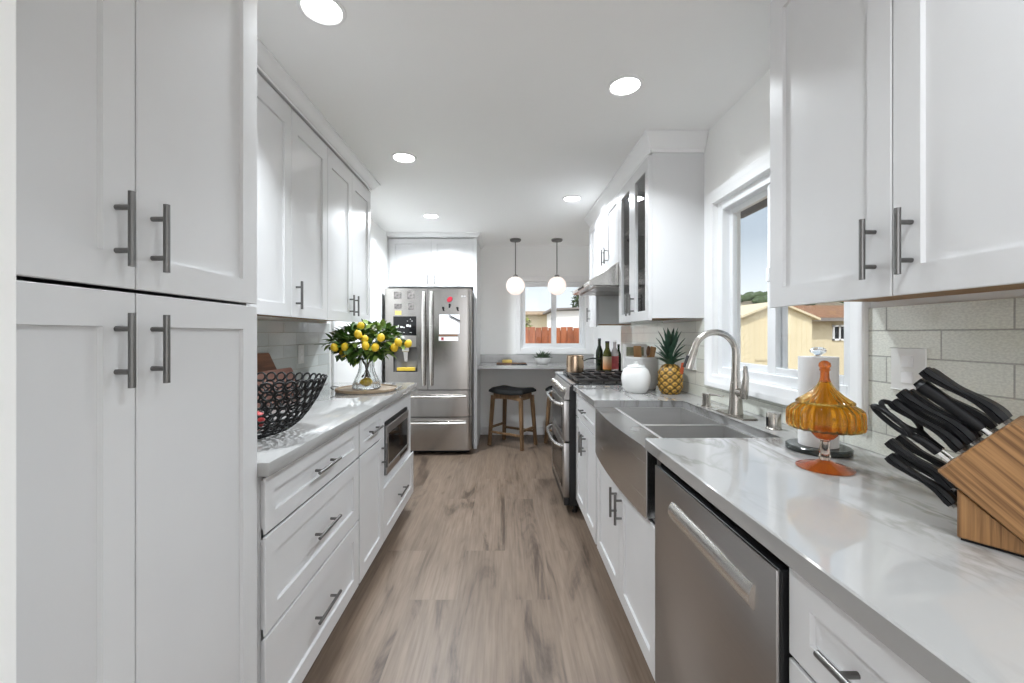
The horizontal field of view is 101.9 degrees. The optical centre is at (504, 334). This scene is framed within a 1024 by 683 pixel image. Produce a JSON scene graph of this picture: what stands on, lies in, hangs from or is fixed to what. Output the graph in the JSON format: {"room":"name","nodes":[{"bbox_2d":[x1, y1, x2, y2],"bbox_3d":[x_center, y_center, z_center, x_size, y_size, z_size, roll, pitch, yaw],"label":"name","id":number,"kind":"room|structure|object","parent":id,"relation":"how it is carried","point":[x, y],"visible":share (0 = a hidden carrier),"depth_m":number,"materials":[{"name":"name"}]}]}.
{"room":"kitchen","nodes":[
{"label":"kitchen","id":0,"kind":"room"},
{"bbox_2d":[0,0,15,682],"bbox_3d":[-0.930,0.071,0.160,0.760,2.400,0.620,0,0,0],"label":"wall","id":1,"kind":"structure","parent":0,"point":[7,7],"depth_m":0.46,"materials":[{"name":"white paint"}]},
{"bbox_2d":[257,219,388,381],"bbox_3d":[-1.385,0.071,1.510,0.150,2.400,7.820,0,0,0],"label":"wall","id":2,"kind":"structure","parent":0,"point":[379,240],"depth_m":4.20,"materials":[{"name":"white paint"}]},
{"bbox_2d":[250,72,290,316],"bbox_3d":[-1.133,-0.572,1.542,0.353,0.982,0.764,0,0,0],"label":"upper cabinet","id":3,"kind":"object","parent":2,"relation":"attached to","point":[273,113],"visible":0.12,"depth_m":1.78,"materials":[{"name":"white paint"}]},
{"bbox_2d":[257,108,326,319],"bbox_3d":[-1.133,-0.572,2.120,0.353,0.982,0.389,0,0,0],"label":"upper cabinet","id":4,"kind":"object","parent":2,"relation":"attached to","point":[308,151],"visible":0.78,"depth_m":2.10,"materials":[{"name":"white paint"}]},
{"bbox_2d":[257,319,329,386],"bbox_3d":[-1.306,0.138,2.120,0.009,0.435,1.920,0,0,0],"label":"backsplash","id":5,"kind":"structure","parent":2,"relation":"attached to","point":[281,340],"depth_m":2.59,"materials":[{"name":"grey tile"}]},
{"bbox_2d":[298,345,303,363],"bbox_3d":[-1.298,0.126,2.640,0.010,0.118,0.079,0,0,0],"label":"outlet plate","id":6,"kind":"object","parent":5,"relation":"attached to","point":[300,347],"visible":1,"depth_m":2.63,"materials":[{"name":"plastic"}]},
{"bbox_2d":[257,37,380,190],"bbox_3d":[-1.123,-1.096,2.139,0.371,0.064,1.975,0,0,0],"label":"trim","id":7,"kind":"structure","parent":2,"relation":"attached to","point":[268,66],"depth_m":2.03,"materials":[{"name":"paint"}]},
{"bbox_2d":[280,146,370,322],"bbox_3d":[-1.133,-0.572,2.688,0.353,0.982,0.744,0,0,0],"label":"upper cabinet","id":8,"kind":"object","parent":2,"relation":"attached to","point":[348,199],"visible":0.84,"depth_m":2.63,"materials":[{"name":"white paint"}]},
{"bbox_2d":[332,321,336,381],"bbox_3d":[-1.302,0.211,3.170,0.016,2.120,0.070,0,0,0],"label":"trim","id":9,"kind":"structure","parent":2,"relation":"attached to","point":[334,323],"depth_m":3.15,"materials":[{"name":"paint"}]},
{"bbox_2d":[302,435,654,682],"bbox_3d":[-0.092,1.301,1.510,2.735,0.060,7.820,0,0,0],"label":"floor","id":10,"kind":"structure","parent":0,"point":[485,574],"depth_m":2.05,"materials":[{"name":"wood"}]},
{"bbox_2d":[16,0,256,682],"bbox_3d":[-0.980,0.123,0.812,0.658,2.296,0.676,0,0,0],"label":"pantry cabinet","id":11,"kind":"object","parent":10,"relation":"on","point":[136,120],"visible":1,"depth_m":0.77,"materials":[{"name":"white paint"}]},
{"bbox_2d":[257,423,358,682],"bbox_3d":[-0.975,0.834,1.546,0.668,0.874,0.758,0,0,0],"label":"base cabinet","id":12,"kind":"object","parent":10,"relation":"on","point":[308,509],"visible":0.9,"depth_m":1.40,"materials":[{"name":"white paint"}]},
{"bbox_2d":[257,382,416,476],"bbox_3d":[-0.982,0.376,2.119,0.654,0.040,1.932,0,0,0],"label":"countertop","id":13,"kind":"structure","parent":12,"relation":"on","point":[332,413],"depth_m":1.70,"materials":[{"name":"stone"}]},
{"bbox_2d":[257,353,276,371],"bbox_3d":[-1.270,0.228,2.110,0.063,0.260,0.500,0,0,0],"label":"cutting board","id":14,"kind":"object","parent":13,"relation":"on","point":[265,362],"visible":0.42,"depth_m":2.20,"materials":[{"name":"brown wood"}]},
{"bbox_2d":[257,367,299,407],"bbox_3d":[-1.216,0.273,2.130,0.050,0.171,0.580,0,0,0],"label":"cutting board","id":15,"kind":"object","parent":13,"relation":"on","point":[286,370],"visible":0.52,"depth_m":2.19,"materials":[{"name":"brown wood"}]},
{"bbox_2d":[257,372,327,438],"bbox_3d":[-0.885,0.251,1.445,0.507,0.208,0.408,0,0,4],"label":"wire bowl","id":16,"kind":"object","parent":13,"relation":"on","point":[279,425],"visible":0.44,"depth_m":1.40,"materials":[{"name":"black metal"}]},
{"bbox_2d":[330,384,401,393],"bbox_3d":[-0.885,0.343,2.655,0.379,0.026,0.379,0,0,-42],"label":"round tray","id":17,"kind":"object","parent":13,"relation":"on","point":[384,388],"visible":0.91,"depth_m":2.56,"materials":[{"name":"brown wood"}]},
{"bbox_2d":[352,356,380,389],"bbox_3d":[-0.885,0.242,2.655,0.177,0.206,0.177,0,0,0],"label":"glass vase","id":18,"kind":"object","parent":17,"relation":"on","point":[366,378],"visible":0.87,"depth_m":2.61,"materials":[{"name":"clear glass"}]},
{"bbox_2d":[314,318,411,366],"bbox_3d":[-0.883,0.111,2.663,0.624,0.425,0.444,0,0,0],"label":"branches","id":19,"kind":"object","parent":18,"relation":"in","point":[366,334],"visible":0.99,"depth_m":2.55,"materials":[{"name":"green plant"}]},
{"bbox_2d":[355,408,387,583],"bbox_3d":[-0.975,0.834,2.118,0.668,0.874,0.384,0,0,0],"label":"base cabinet","id":20,"kind":"object","parent":10,"relation":"on","point":[371,447],"visible":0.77,"depth_m":2.10,"materials":[{"name":"white paint"}]},
{"bbox_2d":[380,391,412,542],"bbox_3d":[-0.975,0.834,2.685,0.668,0.874,0.749,0,0,0],"label":"base cabinet","id":21,"kind":"object","parent":10,"relation":"on","point":[398,483],"visible":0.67,"depth_m":2.63,"materials":[{"name":"white paint"}]},
{"bbox_2d":[384,407,408,475],"bbox_3d":[-0.867,0.663,2.664,0.376,0.305,0.537,0,0,0],"label":"microwave","id":22,"kind":"object","parent":21,"relation":"in","point":[396,428],"visible":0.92,"depth_m":2.62,"materials":[{"name":"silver metal"}]},
{"bbox_2d":[385,288,473,451],"bbox_3d":[-0.812,0.393,4.768,0.920,1.757,0.944,0,0,0],"label":"refrigerator","id":23,"kind":"object","parent":10,"relation":"on","point":[442,401],"depth_m":4.37,"materials":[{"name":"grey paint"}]},
{"bbox_2d":[439,315,459,333],"bbox_3d":[-0.585,-0.106,4.368,0.214,0.205,0.004,0,0,0],"label":"whiteboard","id":24,"kind":"object","parent":23,"relation":"attached to","point":[447,324],"visible":1,"depth_m":4.37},
{"bbox_2d":[474,238,479,448],"bbox_3d":[-0.331,0.098,4.939,0.038,2.346,0.659,0,0,0],"label":"end panel","id":25,"kind":"object","parent":10,"relation":"on","point":[476,244],"visible":1,"depth_m":4.61,"materials":[{"name":"white paint"}]},
{"bbox_2d":[487,385,536,450],"bbox_3d":[0.087,0.939,4.785,0.468,0.664,0.342,0,0,33],"label":"counter stool","id":26,"kind":"object","parent":10,"relation":"on","point":[504,392],"visible":1,"depth_m":4.75,"materials":[{"name":"brown wood"}]},
{"bbox_2d":[489,385,535,394],"bbox_3d":[0.087,0.643,4.785,0.448,0.071,0.324,0,0,33],"label":"cushion","id":27,"kind":"object","parent":26,"relation":"on","point":[503,389],"depth_m":4.70,"materials":[{"name":"black leather"}]},
{"bbox_2d":[544,386,551,443],"bbox_3d":[0.745,0.939,4.865,0.468,0.664,0.342,0,0,33],"label":"counter stool","id":28,"kind":"object","parent":10,"relation":"on","point":[548,407],"visible":0.04,"depth_m":4.84,"materials":[{"name":"brown wood"}]},
{"bbox_2d":[576,393,596,543],"bbox_3d":[0.795,0.834,2.599,0.658,0.874,0.657,0,0,0],"label":"base cabinet","id":29,"kind":"object","parent":10,"relation":"on","point":[586,457],"visible":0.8,"depth_m":2.55,"materials":[{"name":"white paint"}]},
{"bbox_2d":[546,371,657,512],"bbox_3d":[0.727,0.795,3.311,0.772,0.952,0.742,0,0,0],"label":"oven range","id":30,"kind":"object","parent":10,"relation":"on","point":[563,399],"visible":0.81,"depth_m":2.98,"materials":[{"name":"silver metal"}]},
{"bbox_2d":[566,355,599,372],"bbox_3d":[0.659,0.247,3.500,0.284,0.143,0.146,0,0,0],"label":"saucepan","id":31,"kind":"object","parent":30,"relation":"on","point":[574,363],"visible":1,"depth_m":3.44,"materials":[{"name":"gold metal"}]},
{"bbox_2d":[556,374,657,385],"bbox_3d":[0.784,0.357,3.311,0.657,0.017,0.742,0,0,0],"label":"cooktop","id":32,"kind":"object","parent":30,"relation":"in","point":[563,379],"depth_m":3.10,"materials":[{"name":"black metal"}]},
{"bbox_2d":[597,457,654,680],"bbox_3d":[0.795,0.955,1.820,0.658,0.633,0.895,0,0,0],"label":"base cabinet","id":33,"kind":"object","parent":10,"relation":"on","point":[625,537],"visible":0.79,"depth_m":1.70,"materials":[{"name":"white paint"}]},
{"bbox_2d":[655,465,798,682],"bbox_3d":[0.772,0.834,1.036,0.605,0.874,0.598,0,0,0],"label":"dishwasher","id":34,"kind":"object","parent":10,"relation":"on","point":[722,597],"visible":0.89,"depth_m":0.97,"materials":[{"name":"silver metal"}]},
{"bbox_2d":[789,567,929,682],"bbox_3d":[0.795,0.834,0.508,0.658,0.874,0.455,0,0,0],"label":"base cabinet","id":35,"kind":"object","parent":10,"relation":"on","point":[828,646],"visible":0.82,"depth_m":0.64,"materials":[{"name":"white paint"}]},
{"bbox_2d":[573,385,1023,682],"bbox_3d":[0.802,0.345,1.599,0.643,0.102,2.659,0,0,0],"label":"countertop","id":36,"kind":"structure","parent":35,"relation":"on","point":[876,542],"depth_m":0.72,"materials":[{"name":"stone"}]},
{"bbox_2d":[623,344,646,368],"bbox_3d":[0.909,0.211,2.904,0.166,0.290,0.014,0,0,0],"label":"picture frame","id":37,"kind":"object","parent":36,"relation":"on","point":[628,350],"visible":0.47,"depth_m":2.90,"materials":[{"name":"white ceramic"}]},
{"bbox_2d":[626,347,643,355],"bbox_3d":[0.909,0.211,2.903,0.122,0.246,0.006,0,0,0],"label":"picture","id":38,"kind":"object","parent":37,"relation":"attached to","point":[629,350],"depth_m":2.90},
{"bbox_2d":[621,361,650,392],"bbox_3d":[0.809,0.261,2.565,0.177,0.190,0.177,0,0,0],"label":"jar","id":39,"kind":"object","parent":36,"relation":"on","point":[635,378],"visible":1,"depth_m":2.50,"materials":[{"name":"white ceramic"}]},
{"bbox_2d":[625,356,658,389],"bbox_3d":[0.905,0.251,2.745,0.212,0.211,0.212,0,0,0],"label":"utensil crock","id":40,"kind":"object","parent":36,"relation":"on","point":[651,363],"visible":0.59,"depth_m":2.66,"materials":[{"name":"grey ceramic"}]},
{"bbox_2d":[654,328,685,394],"bbox_3d":[1.000,0.157,2.502,0.179,0.398,0.178,0,0,-45],"label":"pineapple","id":41,"kind":"object","parent":36,"relation":"on","point":[670,375],"visible":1,"depth_m":2.46,"materials":[{"name":"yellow plant"}]},
{"bbox_2d":[595,407,755,518],"bbox_3d":[0.713,0.514,1.834,0.487,0.246,0.808,0,0,0],"label":"farmhouse sink","id":42,"kind":"object","parent":36,"relation":"in","point":[621,433],"visible":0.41,"depth_m":1.79,"materials":[{"name":"metal"}]},
{"bbox_2d":[614,407,723,424],"bbox_3d":[0.771,0.507,2.018,0.370,0.231,0.440,0,0,0],"label":"basin","id":43,"kind":"object","parent":42,"relation":"in","point":[637,415],"depth_m":2.23,"materials":[{"name":"metal"}]},
{"bbox_2d":[640,425,755,437],"bbox_3d":[0.771,0.507,1.614,0.370,0.231,0.368,0,0,0],"label":"basin","id":44,"kind":"object","parent":42,"relation":"in","point":[657,431],"depth_m":1.79,"materials":[{"name":"metal"}]},
{"bbox_2d":[701,393,723,407],"bbox_3d":[1.005,0.322,2.020,0.048,0.068,0.103,0,0,-26],"label":"soap dispenser","id":45,"kind":"object","parent":36,"relation":"on","point":[706,397],"visible":1,"depth_m":2.03,"materials":[{"name":"silver metal"}]},
{"bbox_2d":[682,329,757,420],"bbox_3d":[0.913,0.166,1.820,0.264,0.379,0.222,0,0,0],"label":"kitchen faucet","id":46,"kind":"object","parent":36,"relation":"on","point":[738,392],"visible":1,"depth_m":1.81,"materials":[{"name":"silver metal"}]},
{"bbox_2d":[785,347,853,457],"bbox_3d":[0.962,0.197,1.275,0.168,0.318,0.168,0,0,0],"label":"paper towel holder","id":47,"kind":"object","parent":36,"relation":"on","point":[843,451],"visible":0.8,"depth_m":1.24,"materials":[{"name":"silver stone"}]},
{"bbox_2d":[798,356,838,448],"bbox_3d":[0.962,0.203,1.275,0.102,0.270,0.102,0,0,0],"label":"paper towel roll","id":48,"kind":"object","parent":47,"relation":"on","point":[808,368],"visible":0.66,"depth_m":1.25,"materials":[{"name":"white paper"}]},
{"bbox_2d":[786,360,866,475],"bbox_3d":[0.853,0.212,1.107,0.172,0.287,0.173,0,0,-8],"label":"dish","id":49,"kind":"object","parent":36,"relation":"on","point":[823,411],"visible":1,"depth_m":1.07,"materials":[{"name":"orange glass"}]},
{"bbox_2d":[786,401,866,435],"bbox_3d":[0.853,0.219,1.107,0.173,0.070,0.172,0,0,0],"label":"bowl","id":50,"kind":"object","parent":49,"relation":"on","point":[821,418],"depth_m":1.05,"materials":[{"name":"orange glass"}]},
{"bbox_2d":[938,416,1023,557],"bbox_3d":[0.884,0.249,0.662,0.115,0.214,0.253,0,0,-33],"label":"knife block","id":51,"kind":"object","parent":36,"relation":"on","point":[988,477],"visible":0.98,"depth_m":0.68,"materials":[{"name":"brown wood"}]},
{"bbox_2d":[870,399,953,462],"bbox_3d":[0.776,0.181,0.794,0.062,0.100,0.112,0,0,-33],"label":"scissors","id":52,"kind":"object","parent":51,"relation":"in","point":[921,437],"visible":0.95,"depth_m":0.79,"materials":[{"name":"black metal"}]},
{"bbox_2d":[884,453,956,507],"bbox_3d":[0.773,0.269,0.774,0.023,0.076,0.098,0,0,-33],"label":"kitchen knife","id":53,"kind":"object","parent":51,"relation":"in","point":[948,498],"visible":0.99,"depth_m":0.76,"materials":[{"name":"grey paint"}]},
{"bbox_2d":[884,438,957,491],"bbox_3d":[0.773,0.240,0.774,0.023,0.076,0.098,0,0,-33],"label":"kitchen knife","id":54,"kind":"object","parent":51,"relation":"in","point":[892,444],"visible":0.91,"depth_m":0.77,"materials":[{"name":"grey paint"}]},
{"bbox_2d":[895,434,946,467],"bbox_3d":[0.819,0.240,0.804,0.023,0.076,0.098,0,0,-33],"label":"kitchen knife","id":55,"kind":"object","parent":51,"relation":"in","point":[902,439],"visible":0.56,"depth_m":0.81,"materials":[{"name":"grey paint"}]},
{"bbox_2d":[894,453,956,497],"bbox_3d":[0.819,0.269,0.804,0.023,0.076,0.098,0,0,-33],"label":"kitchen knife","id":56,"kind":"object","parent":51,"relation":"in","point":[913,465],"visible":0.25,"depth_m":0.81,"materials":[{"name":"grey paint"}]},
{"bbox_2d":[888,398,967,453],"bbox_3d":[0.780,0.167,0.769,0.025,0.085,0.103,0,0,-33],"label":"kitchen knife","id":57,"kind":"object","parent":51,"relation":"in","point":[949,438],"visible":0.99,"depth_m":0.76,"materials":[{"name":"grey paint"}]},
{"bbox_2d":[896,389,979,445],"bbox_3d":[0.787,0.148,0.758,0.027,0.087,0.106,0,0,-33],"label":"kitchen knife","id":58,"kind":"object","parent":51,"relation":"in","point":[964,432],"visible":1,"depth_m":0.74,"materials":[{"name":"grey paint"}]},
{"bbox_2d":[905,403,972,448],"bbox_3d":[0.824,0.170,0.800,0.025,0.083,0.101,0,0,-33],"label":"kitchen knife","id":59,"kind":"object","parent":51,"relation":"in","point":[919,412],"visible":0.32,"depth_m":0.80,"materials":[{"name":"grey paint"}]},
{"bbox_2d":[909,389,983,440],"bbox_3d":[0.831,0.151,0.789,0.027,0.086,0.104,0,0,-33],"label":"kitchen knife","id":60,"kind":"object","parent":51,"relation":"in","point":[914,391],"visible":0.27,"depth_m":0.79,"materials":[{"name":"grey paint"}]},
{"bbox_2d":[916,382,993,435],"bbox_3d":[0.800,0.131,0.741,0.024,0.086,0.097,0,0,-32],"label":"honing steel","id":61,"kind":"object","parent":51,"relation":"in","point":[926,389],"visible":1,"depth_m":0.74,"materials":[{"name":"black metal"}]},
{"bbox_2d":[913,378,998,432],"bbox_3d":[0.841,0.130,0.778,0.028,0.088,0.107,0,0,-33],"label":"kitchen knife","id":62,"kind":"object","parent":51,"relation":"in","point":[991,424],"visible":0.38,"depth_m":0.75,"materials":[{"name":"grey paint"}]},
{"bbox_2d":[919,367,1011,424],"bbox_3d":[0.806,0.105,0.731,0.030,0.090,0.109,0,0,-33],"label":"kitchen knife","id":63,"kind":"object","parent":51,"relation":"in","point":[999,415],"visible":1,"depth_m":0.72,"materials":[{"name":"grey paint"}]},
{"bbox_2d":[933,368,1012,423],"bbox_3d":[0.848,0.110,0.763,0.030,0.090,0.109,0,0,-33],"label":"kitchen knife","id":64,"kind":"object","parent":51,"relation":"in","point":[940,372],"visible":0.07,"depth_m":0.76,"materials":[{"name":"grey paint"}]},
{"bbox_3d":[0.795,0.834,3.846,0.658,0.874,0.307,0,0,0],"label":"base cabinet","id":65,"kind":"object","parent":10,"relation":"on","visible":0},
{"bbox_3d":[0.803,0.376,3.845,0.643,0.040,0.309,0,0,0],"label":"countertop","id":66,"kind":"structure","parent":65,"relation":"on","visible":0},
{"bbox_3d":[0.950,0.349,3.845,0.300,0.014,0.210,0,0,0],"label":"serving tray","id":67,"kind":"object","parent":66,"relation":"on","visible":0},
{"bbox_2d":[596,338,602,370],"bbox_3d":[0.884,0.189,3.885,0.066,0.305,0.066,0,0,0],"label":"bottle","id":68,"kind":"object","parent":67,"relation":"on","point":[599,352],"visible":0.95,"depth_m":3.86,"materials":[{"name":"green glass"}]},
{"bbox_2d":[603,341,611,370],"bbox_3d":[0.940,0.201,3.815,0.078,0.280,0.078,0,0,0],"label":"bottle","id":69,"kind":"object","parent":67,"relation":"on","point":[607,357],"visible":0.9,"depth_m":3.79,"materials":[{"name":"green glass"}]},
{"bbox_2d":[611,341,618,370],"bbox_3d":[1.014,0.199,3.835,0.070,0.285,0.070,0,0,0],"label":"bottle","id":70,"kind":"object","parent":67,"relation":"on","point":[615,356],"visible":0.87,"depth_m":3.81,"materials":[{"name":"glass"}]},
{"bbox_2d":[257,0,769,245],"bbox_3d":[-0.092,-1.189,1.510,2.735,0.120,7.820,0,0,0],"label":"ceiling","id":71,"kind":"structure","parent":0,"point":[506,111],"depth_m":1.92,"materials":[{"name":"white paint"}]},
{"bbox_2d":[296,0,346,26],"bbox_3d":[-0.634,-1.125,1.438,0.160,0.007,0.160,0,0,0],"label":"recessed light","id":72,"kind":"object","parent":71,"relation":"in","point":[328,13],"visible":1,"depth_m":1.45,"materials":[{"name":"paint"}]},
{"bbox_2d":[391,152,416,162],"bbox_3d":[-0.643,-1.125,2.644,0.160,0.007,0.160,0,0,0],"label":"recessed light","id":73,"kind":"object","parent":71,"relation":"in","point":[402,157],"visible":1,"depth_m":2.64,"materials":[{"name":"paint"}]},
{"bbox_2d":[506,238,524,294],"bbox_3d":[0.124,-0.798,4.920,0.219,0.662,0.219,0,0,0],"label":"pendant lamp","id":74,"kind":"object","parent":71,"relation":"hanging from","point":[515,285],"visible":1,"depth_m":4.85,"materials":[{"name":"white glass"}]},
{"bbox_2d":[548,238,565,294],"bbox_3d":[0.616,-0.798,4.920,0.219,0.662,0.219,0,0,0],"label":"pendant lamp","id":75,"kind":"object","parent":71,"relation":"hanging from","point":[556,285],"visible":1,"depth_m":4.86,"materials":[{"name":"white glass"}]},
{"bbox_2d":[562,195,581,201],"bbox_3d":[0.555,-1.125,3.439,0.160,0.007,0.160,0,0,0],"label":"recessed light","id":76,"kind":"object","parent":71,"relation":"in","point":[571,198],"visible":1,"depth_m":3.43,"materials":[{"name":"paint"}]},
{"bbox_2d":[607,74,643,95],"bbox_3d":[0.544,-1.125,1.881,0.160,0.007,0.160,0,0,0],"label":"recessed light","id":77,"kind":"object","parent":71,"relation":"in","point":[624,85],"visible":1,"depth_m":1.88,"materials":[{"name":"paint"}]},
{"bbox_2d":[479,246,593,434],"bbox_3d":[-0.092,0.071,5.340,2.435,2.400,0.140,0,0,0],"label":"wall","id":78,"kind":"structure","parent":0,"point":[497,263],"depth_m":5.27,"materials":[{"name":"white paint"}]},
{"bbox_2d":[388,238,473,292],"bbox_3d":[-0.831,-0.802,4.928,0.958,0.546,0.683,0,0,0],"label":"upper cabinet","id":79,"kind":"object","parent":78,"relation":"attached to","point":[412,262],"visible":0.98,"depth_m":4.63,"materials":[{"name":"white paint"}]},
{"bbox_2d":[386,232,483,248],"bbox_3d":[-0.787,-1.102,4.912,1.042,0.051,0.696,0,0,0],"label":"trim","id":80,"kind":"structure","parent":78,"relation":"attached to","point":[477,235],"depth_m":4.59,"materials":[{"name":"paint"}]},
{"bbox_2d":[481,427,551,434],"bbox_3d":[0.412,1.221,5.263,1.425,0.100,0.014,0,0,0],"label":"baseboard","id":81,"kind":"structure","parent":78,"relation":"attached to","point":[484,430],"depth_m":5.26,"materials":[{"name":"paint"}]},
{"bbox_2d":[478,354,595,368],"bbox_3d":[0.406,0.324,5.000,1.435,0.145,0.539,0,0,0],"label":"countertop","id":82,"kind":"structure","parent":78,"relation":"attached to","point":[487,361],"depth_m":5.25,"materials":[{"name":"stone"}]},
{"bbox_2d":[533,351,552,363],"bbox_3d":[0.461,0.269,5.025,0.271,0.174,0.250,0,0,0],"label":"potted succulent","id":83,"kind":"object","parent":82,"relation":"on","point":[544,358],"visible":0.98,"depth_m":4.97,"materials":[{"name":"green plant"}]},
{"bbox_2d":[534,357,550,363],"bbox_3d":[0.455,0.318,5.030,0.204,0.077,0.204,0,0,0],"label":"bowl","id":84,"kind":"object","parent":83,"relation":"on","point":[540,360],"depth_m":4.96,"materials":[{"name":"white ceramic"}]},
{"bbox_2d":[521,282,584,347],"bbox_3d":[0.610,-0.249,5.345,0.820,0.850,0.070,0,0,0],"label":"window","id":85,"kind":"structure","parent":78,"relation":"in","point":[553,344],"depth_m":5.32,"materials":[{"name":"plastic"}]},
{"bbox_2d":[515,276,590,353],"bbox_3d":[0.610,-0.249,5.262,0.960,0.990,0.016,0,0,0],"label":"trim","id":86,"kind":"structure","parent":78,"relation":"attached to","point":[518,350],"depth_m":5.25,"materials":[{"name":"paint"}]},
{"bbox_2d":[594,69,1023,390],"bbox_3d":[1.195,0.071,1.510,0.140,2.400,7.820,0,0,0],"label":"wall","id":87,"kind":"structure","parent":0,"point":[740,137],"depth_m":2.03,"materials":[{"name":"white paint"}]},
{"bbox_2d":[596,193,618,275],"bbox_3d":[0.950,-0.772,3.322,0.348,0.506,0.734,0,0,0],"label":"upper cabinet","id":88,"kind":"object","parent":87,"relation":"attached to","point":[607,224],"visible":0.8,"depth_m":3.26,"materials":[{"name":"white paint"}]},
{"bbox_2d":[573,262,618,295],"bbox_3d":[0.854,-0.429,3.323,0.520,0.176,0.726,0,0,0],"label":"range hood","id":89,"kind":"object","parent":88,"relation":"attached to","point":[606,283],"visible":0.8,"depth_m":2.99,"materials":[{"name":"metal"}]},
{"bbox_2d":[586,221,630,326],"bbox_3d":[0.950,-0.547,3.846,0.348,0.956,0.307,0,0,0],"label":"upper cabinet","id":90,"kind":"object","parent":87,"relation":"attached to","point":[603,310],"visible":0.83,"depth_m":3.70,"materials":[{"name":"white paint"}]},
{"bbox_2d":[584,130,708,227],"bbox_3d":[0.949,-1.076,3.171,0.349,0.102,1.773,0,0,0],"label":"trim","id":91,"kind":"structure","parent":87,"relation":"attached to","point":[651,141],"depth_m":2.34,"materials":[{"name":"paint"}]},
{"bbox_2d":[619,153,703,322],"bbox_3d":[0.950,-0.553,2.648,0.348,0.944,0.610,0,0,0],"label":"upper cabinet","id":92,"kind":"object","parent":87,"relation":"attached to","point":[661,206],"visible":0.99,"depth_m":2.34,"materials":[{"name":"white paint"}]},
{"bbox_2d":[625,217,644,235],"bbox_3d":[0.981,-0.707,2.648,0.260,0.016,0.568,0,0,0],"label":"shelf","id":93,"kind":"object","parent":92,"relation":"attached to","point":[641,224],"depth_m":2.76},
{"bbox_2d":[625,268,644,278],"bbox_3d":[0.981,-0.397,2.648,0.260,0.016,0.568,0,0,0],"label":"shelf","id":94,"kind":"object","parent":92,"relation":"attached to","point":[641,273],"depth_m":2.74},
{"bbox_2d":[741,198,766,218],"bbox_3d":[1.548,-0.992,1.750,0.565,0.195,2.900,0,0,0],"label":"eave","id":95,"kind":"object","parent":87,"relation":"attached to","point":[762,204],"visible":0.06,"depth_m":3.01,"materials":[{"name":"paint"}]},
{"bbox_2d":[718,172,849,398],"bbox_3d":[1.173,-0.242,1.784,0.076,0.917,0.889,0,0,0],"label":"window","id":96,"kind":"structure","parent":87,"relation":"in","point":[776,372],"depth_m":2.00,"materials":[{"name":"plastic"}]},
{"bbox_2d":[704,151,870,425],"bbox_3d":[1.112,-0.242,1.784,0.026,1.045,1.017,0,0,0],"label":"trim","id":97,"kind":"structure","parent":87,"relation":"attached to","point":[859,311],"depth_m":1.81,"materials":[{"name":"paint"}]},
{"bbox_2d":[621,297,1023,463],"bbox_3d":[1.121,0.013,2.135,0.009,0.684,3.730,0,0,0],"label":"backsplash","id":98,"kind":"structure","parent":87,"relation":"attached to","point":[978,345],"depth_m":1.08,"materials":[{"name":"tile"}]},
{"bbox_2d":[890,347,926,389],"bbox_3d":[1.113,0.096,1.145,0.010,0.118,0.104,0,0,0],"label":"outlet plate","id":99,"kind":"object","parent":98,"relation":"attached to","point":[906,363],"visible":0.88,"depth_m":1.15,"materials":[{"name":"plastic"}]},
{"bbox_2d":[901,356,912,366],"bbox_3d":[1.109,0.074,1.145,0.003,0.030,0.035,0,0,0],"label":"socket","id":100,"kind":"object","parent":99,"relation":"attached to","point":[906,361],"depth_m":1.14,"materials":[{"name":"paint"}]},
{"bbox_2d":[901,371,912,382],"bbox_3d":[1.109,0.118,1.145,0.003,0.030,0.035,0,0,0],"label":"socket","id":101,"kind":"object","parent":99,"relation":"attached to","point":[906,376],"depth_m":1.14,"materials":[{"name":"paint"}]},
{"bbox_2d":[770,0,1023,307],"bbox_3d":[0.950,-0.553,0.869,0.348,0.944,0.803,0,0,0],"label":"upper cabinet","id":102,"kind":"object","parent":87,"relation":"attached to","point":[897,126],"visible":1,"depth_m":0.87,"materials":[{"name":"white paint"}]},
{"label":"outside","id":103,"kind":"structure","parent":0,"visible":0},
{"bbox_3d":[15.000,1.671,35.000,90.000,0.100,110.000,0,0,0],"label":"ground","id":104,"kind":"structure","parent":103,"visible":0},
{"bbox_2d":[525,311,546,329],"bbox_3d":[1.290,0.271,19.000,2.581,2.700,4.800,0,0,0],"label":"house","id":105,"kind":"structure","parent":104,"relation":"on","point":[538,320],"depth_m":17.00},
{"bbox_2d":[525,327,578,342],"bbox_3d":[1.561,0.728,9.037,5.123,1.787,0.075,0,0,0],"label":"fence","id":106,"kind":"object","parent":104,"relation":"on","point":[566,334],"visible":0.09,"depth_m":9.00,"materials":[{"name":"brown wood"}]},
{"bbox_2d":[543,307,578,329],"bbox_3d":[2.663,0.355,14.250,2.493,2.533,2.800,0,0,0],"label":"outbuilding","id":107,"kind":"structure","parent":104,"relation":"on","point":[565,317],"depth_m":13.00,"materials":[{"name":"white"}]},
{"bbox_2d":[741,302,820,369],"bbox_3d":[5.861,0.449,10.500,1.794,2.343,3.240,0,0,0],"label":"garden shed","id":108,"kind":"object","parent":104,"relation":"on","point":[753,316],"visible":0.3,"depth_m":9.00,"materials":[{"name":"beige wood"}]},
{"bbox_2d":[793,305,843,374],"bbox_3d":[10.399,0.341,13.385,3.706,2.559,2.730,0,0,0],"label":"house","id":109,"kind":"structure","parent":104,"relation":"on","point":[827,332],"depth_m":12.40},
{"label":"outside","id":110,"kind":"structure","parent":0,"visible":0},
{"bbox_2d":[741,300,843,304],"bbox_3d":[52.500,-1.891,62.000,75.000,8.778,40.000,0,0,0],"label":"hillside","id":111,"kind":"structure","parent":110,"point":[743,302],"depth_m":60.37,"materials":[{"name":"green plant"}]},
{"bbox_2d":[741,291,843,304],"bbox_3d":[36.816,-2.692,64.106,56.647,9.069,12.746,0,0,-1],"label":"scrub","id":112,"kind":"object","parent":111,"relation":"on","point":[756,297],"visible":0.12,"depth_m":63.48,"materials":[{"name":"green plant"}]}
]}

